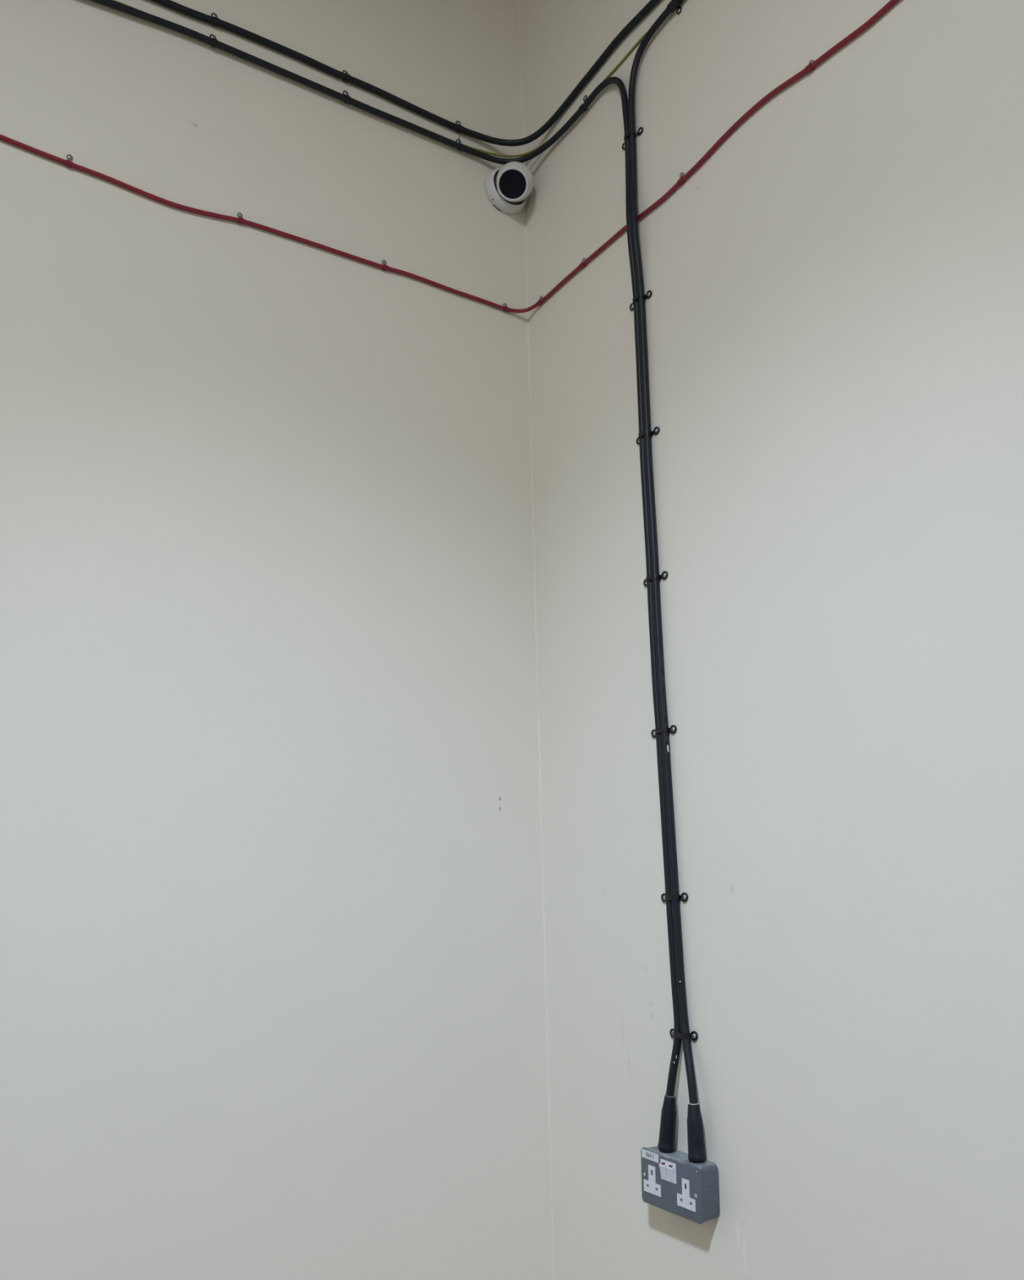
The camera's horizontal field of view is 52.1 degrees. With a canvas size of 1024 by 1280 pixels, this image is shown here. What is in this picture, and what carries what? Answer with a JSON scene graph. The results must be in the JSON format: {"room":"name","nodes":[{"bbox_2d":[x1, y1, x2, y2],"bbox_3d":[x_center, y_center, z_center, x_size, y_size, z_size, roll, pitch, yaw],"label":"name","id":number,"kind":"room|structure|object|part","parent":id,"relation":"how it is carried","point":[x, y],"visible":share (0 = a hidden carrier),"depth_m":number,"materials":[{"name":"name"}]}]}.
{"room":"utility room","nodes":[
{"label":"utility room","id":0,"kind":"room"},
{"bbox_2d":[0,0,552,1279],"bbox_3d":[-2.502,-0.462,0.810,6.000,4.400,0.150,8,-17,-32],"label":"wall","id":1,"kind":"structure","parent":0,"point":[273,1004],"depth_m":1.97,"materials":[{"name":"beige paint"}]},
{"bbox_2d":[64,154,72,168],"bbox_3d":[-0.828,-0.896,1.959,0.012,0.029,0.016,8,-17,-32],"label":"clip","id":2,"kind":"object","parent":1,"relation":"attached to","point":[68,163],"visible":1,"depth_m":1.95,"materials":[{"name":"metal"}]},
{"bbox_2d":[210,13,219,26],"bbox_3d":[-0.625,-1.306,2.203,0.014,0.036,0.022,8,-17,-33],"label":"clip","id":3,"kind":"object","parent":1,"relation":"attached to","point":[216,21],"visible":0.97,"depth_m":2.20,"materials":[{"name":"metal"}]},
{"bbox_2d":[236,212,244,224],"bbox_3d":[-0.553,-0.859,2.135,0.013,0.027,0.016,8,-17,-32],"label":"clip","id":4,"kind":"object","parent":1,"relation":"attached to","point":[239,215],"visible":1,"depth_m":2.13,"materials":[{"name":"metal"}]},
{"bbox_2d":[342,70,350,82],"bbox_3d":[-0.374,-1.273,2.363,0.013,0.034,0.022,7,-16,-33],"label":"clip","id":5,"kind":"object","parent":1,"relation":"attached to","point":[347,76],"visible":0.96,"depth_m":2.35,"materials":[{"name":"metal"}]},
{"bbox_2d":[112,0,646,157],"bbox_3d":[-0.473,-1.575,0.993,2.669,0.044,2.255,8,-17,-32],"label":"earth wire","id":6,"kind":"object","parent":1,"relation":"attached to","point":[638,42],"visible":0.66,"depth_m":2.42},
{"bbox_2d":[382,259,388,271],"bbox_3d":[-0.280,-0.826,2.310,0.012,0.027,0.016,8,-17,-32],"label":"clip","id":7,"kind":"object","parent":1,"relation":"attached to","point":[384,262],"visible":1,"depth_m":2.30,"materials":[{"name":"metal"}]},
{"bbox_2d":[150,0,660,146],"bbox_3d":[-0.451,-1.608,1.056,2.568,0.064,2.189,8,-17,-32],"label":"power cable","id":8,"kind":"object","parent":1,"relation":"attached to","point":[194,14],"visible":1,"depth_m":2.35,"materials":[{"name":"black rubber"}]},
{"bbox_2d":[0,0,898,312],"bbox_3d":[-0.403,-1.246,0.660,2.825,0.063,2.724,8,-17,-32],"label":"cable","id":9,"kind":"object","parent":1,"relation":"attached to","point":[891,2],"visible":0.98,"depth_m":2.06,"materials":[{"name":"red plastic"}]},
{"bbox_2d":[578,257,586,268],"bbox_3d":[0.158,-0.840,2.333,0.016,0.024,0.011,8,-18,-32],"label":"clip","id":10,"kind":"object","parent":9,"relation":"on","point":[580,265],"visible":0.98,"depth_m":2.33,"materials":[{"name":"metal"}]},
{"bbox_2d":[676,172,684,186],"bbox_3d":[0.335,-0.913,2.071,0.016,0.028,0.013,8,-17,-32],"label":"clip","id":11,"kind":"object","parent":9,"relation":"on","point":[680,182],"visible":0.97,"depth_m":2.07,"materials":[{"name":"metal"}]},
{"bbox_2d":[804,59,814,73],"bbox_3d":[0.514,-0.990,1.807,0.016,0.023,0.012,8,-17,-32],"label":"clip","id":12,"kind":"object","parent":9,"relation":"on","point":[807,68],"visible":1,"depth_m":1.80,"materials":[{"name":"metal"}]},
{"bbox_2d":[455,120,463,133],"bbox_3d":[-0.126,-1.236,2.520,0.013,0.038,0.023,9,-18,-32],"label":"clip","id":13,"kind":"object","parent":1,"relation":"attached to","point":[460,129],"visible":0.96,"depth_m":2.51,"materials":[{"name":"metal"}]},
{"bbox_2d":[502,302,509,312],"bbox_3d":[-0.015,-0.787,2.477,0.011,0.024,0.016,8,-17,-32],"label":"clip","id":14,"kind":"object","parent":1,"relation":"attached to","point":[507,308],"visible":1,"depth_m":2.47,"materials":[{"name":"metal"}]},
{"bbox_2d":[484,161,533,214],"bbox_3d":[0.008,-1.103,2.521,0.113,0.113,0.102,8,-17,-32],"label":"security camera","id":15,"kind":"object","parent":1,"relation":"attached to","point":[514,180],"visible":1,"depth_m":2.50,"materials":[{"name":"white plastic"}]},
{"bbox_3d":[0.002,-1.083,2.490,0.059,0.050,0.059,8,-17,-32],"label":"glass","id":16,"kind":"part","parent":15,"relation":"part of","materials":[{"name":"black glass"}]},
{"bbox_2d":[518,0,554,1279],"bbox_3d":[0.051,-0.122,2.346,0.003,4.400,0.003,8,-17,-32],"label":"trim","id":17,"kind":"structure","parent":1,"relation":"attached to","point":[548,1106],"depth_m":2.27,"materials":[{"name":"beige paint"}]},
{"bbox_2d":[519,0,1023,1279],"bbox_3d":[1.711,-0.753,0.022,0.150,4.400,6.150,8,-17,-32],"label":"wall","id":18,"kind":"structure","parent":0,"point":[834,309],"depth_m":1.69,"materials":[{"name":"beige paint"}]},
{"bbox_2d":[536,295,542,306],"bbox_3d":[0.067,-0.799,2.466,0.017,0.026,0.013,8,-17,-32],"label":"clip","id":19,"kind":"object","parent":18,"relation":"attached to","point":[538,303],"visible":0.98,"depth_m":2.46,"materials":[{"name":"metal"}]},
{"bbox_2d":[622,127,643,150],"bbox_3d":[0.252,-1.069,2.230,0.024,0.016,0.068,8,-17,-32],"label":"clip","id":20,"kind":"object","parent":18,"relation":"attached to","point":[640,130],"visible":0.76,"depth_m":2.21,"materials":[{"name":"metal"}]},
{"bbox_2d":[629,290,652,311],"bbox_3d":[0.259,-0.694,2.137,0.022,0.016,0.068,8,-17,-32],"label":"clip","id":21,"kind":"object","parent":18,"relation":"attached to","point":[648,294],"visible":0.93,"depth_m":2.12,"materials":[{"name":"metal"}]},
{"bbox_2d":[635,426,659,444],"bbox_3d":[0.264,-0.404,2.065,0.021,0.016,0.068,8,-17,-32],"label":"clip","id":22,"kind":"object","parent":18,"relation":"attached to","point":[655,431],"visible":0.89,"depth_m":2.05,"materials":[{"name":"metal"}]},
{"bbox_2d":[643,571,667,586],"bbox_3d":[0.270,-0.117,1.992,0.021,0.016,0.068,8,-17,-32],"label":"clip","id":23,"kind":"object","parent":18,"relation":"attached to","point":[664,575],"visible":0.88,"depth_m":1.98,"materials":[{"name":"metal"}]},
{"bbox_2d":[627,0,697,1103],"bbox_3d":[0.767,-0.445,1.268,0.026,2.142,1.859,8,-17,-32],"label":"power cable","id":24,"kind":"object","parent":18,"relation":"attached to","point":[686,1046],"visible":1,"depth_m":1.98,"materials":[{"name":"rubber"}]},
{"bbox_2d":[660,655,667,739],"bbox_3d":[0.278,0.104,1.921,0.004,0.158,0.004,8,-17,-32],"label":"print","id":25,"kind":"object","parent":24,"relation":"attached to","point":[664,719],"depth_m":1.92},
{"bbox_2d":[650,724,676,737],"bbox_3d":[0.275,0.167,1.920,0.021,0.016,0.068,8,-17,-32],"label":"clip","id":26,"kind":"object","parent":18,"relation":"attached to","point":[673,729],"visible":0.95,"depth_m":1.91,"materials":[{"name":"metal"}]},
{"bbox_2d":[666,0,681,14],"bbox_3d":[0.336,-1.298,2.146,0.026,0.028,0.027,8,-17,-32],"label":"clip","id":27,"kind":"object","parent":18,"relation":"attached to","point":[673,5],"visible":1,"depth_m":2.14,"materials":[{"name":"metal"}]},
{"bbox_2d":[661,892,688,902],"bbox_3d":[0.283,0.453,1.844,0.021,0.016,0.068,8,-17,-32],"label":"clip","id":28,"kind":"object","parent":18,"relation":"attached to","point":[684,897],"visible":1,"depth_m":1.83,"materials":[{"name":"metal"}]},
{"bbox_2d":[640,1146,719,1224],"bbox_3d":[0.274,0.895,1.728,0.047,0.091,0.150,8,-17,-32],"label":"double socket","id":29,"kind":"object","parent":18,"relation":"attached to","point":[671,1183],"visible":1,"depth_m":1.70,"materials":[{"name":"grey metal"}]},
{"bbox_2d":[657,1094,676,1152],"bbox_3d":[0.261,0.815,1.768,0.030,0.093,0.039,4,-15,-21],"label":"gland shroud","id":30,"kind":"object","parent":29,"relation":"on","point":[666,1144],"visible":1,"depth_m":1.76,"materials":[{"name":"black rubber"}]},
{"bbox_2d":[89,0,681,1096],"bbox_3d":[-0.958,-0.349,1.468,2.680,2.117,0.410,8,-17,-32],"label":"power cable","id":31,"kind":"object","parent":30,"relation":"attached to","point":[677,1043],"visible":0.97,"depth_m":2.12,"materials":[{"name":"rubber"}]},
{"bbox_2d":[209,34,217,48],"bbox_3d":[-0.623,-1.253,2.188,0.013,0.038,0.025,8,-17,-32],"label":"clip","id":32,"kind":"object","parent":31,"relation":"attached to","point":[214,43],"visible":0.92,"depth_m":2.18,"materials":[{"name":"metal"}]},
{"bbox_2d":[342,90,351,104],"bbox_3d":[-0.371,-1.218,2.349,0.013,0.040,0.025,9,-17,-32],"label":"clip","id":33,"kind":"object","parent":31,"relation":"attached to","point":[344,92],"visible":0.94,"depth_m":2.34,"materials":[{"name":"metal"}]},
{"bbox_2d":[455,136,464,151],"bbox_3d":[-0.124,-1.185,2.506,0.014,0.039,0.026,8,-17,-32],"label":"clip","id":34,"kind":"object","parent":31,"relation":"attached to","point":[462,146],"visible":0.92,"depth_m":2.50,"materials":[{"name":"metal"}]},
{"bbox_2d":[578,95,587,113],"bbox_3d":[0.164,-1.230,2.401,0.014,0.051,0.027,-13,-19,40],"label":"clip","id":35,"kind":"object","parent":31,"relation":"attached to","point":[581,109],"visible":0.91,"depth_m":2.39,"materials":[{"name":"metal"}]},
{"bbox_3d":[0.258,0.874,1.724,0.001,0.030,0.037,8,-15,-32],"label":"switch frame","id":36,"kind":"part","parent":29,"relation":"part of","materials":[{"name":"white plastic"}]},
{"bbox_2d":[686,1102,706,1163],"bbox_3d":[0.300,0.804,1.712,0.029,0.088,0.029,8,-17,-32],"label":"gland shroud","id":37,"kind":"object","parent":29,"relation":"on","point":[695,1142],"visible":1,"depth_m":1.70,"materials":[{"name":"black rubber"}]},
{"bbox_2d":[669,1028,697,1040],"bbox_3d":[0.288,0.673,1.785,0.023,0.016,0.068,8,-17,-32],"label":"clip","id":38,"kind":"object","parent":18,"relation":"attached to","point":[693,1035],"visible":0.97,"depth_m":1.77,"materials":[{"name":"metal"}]}
]}

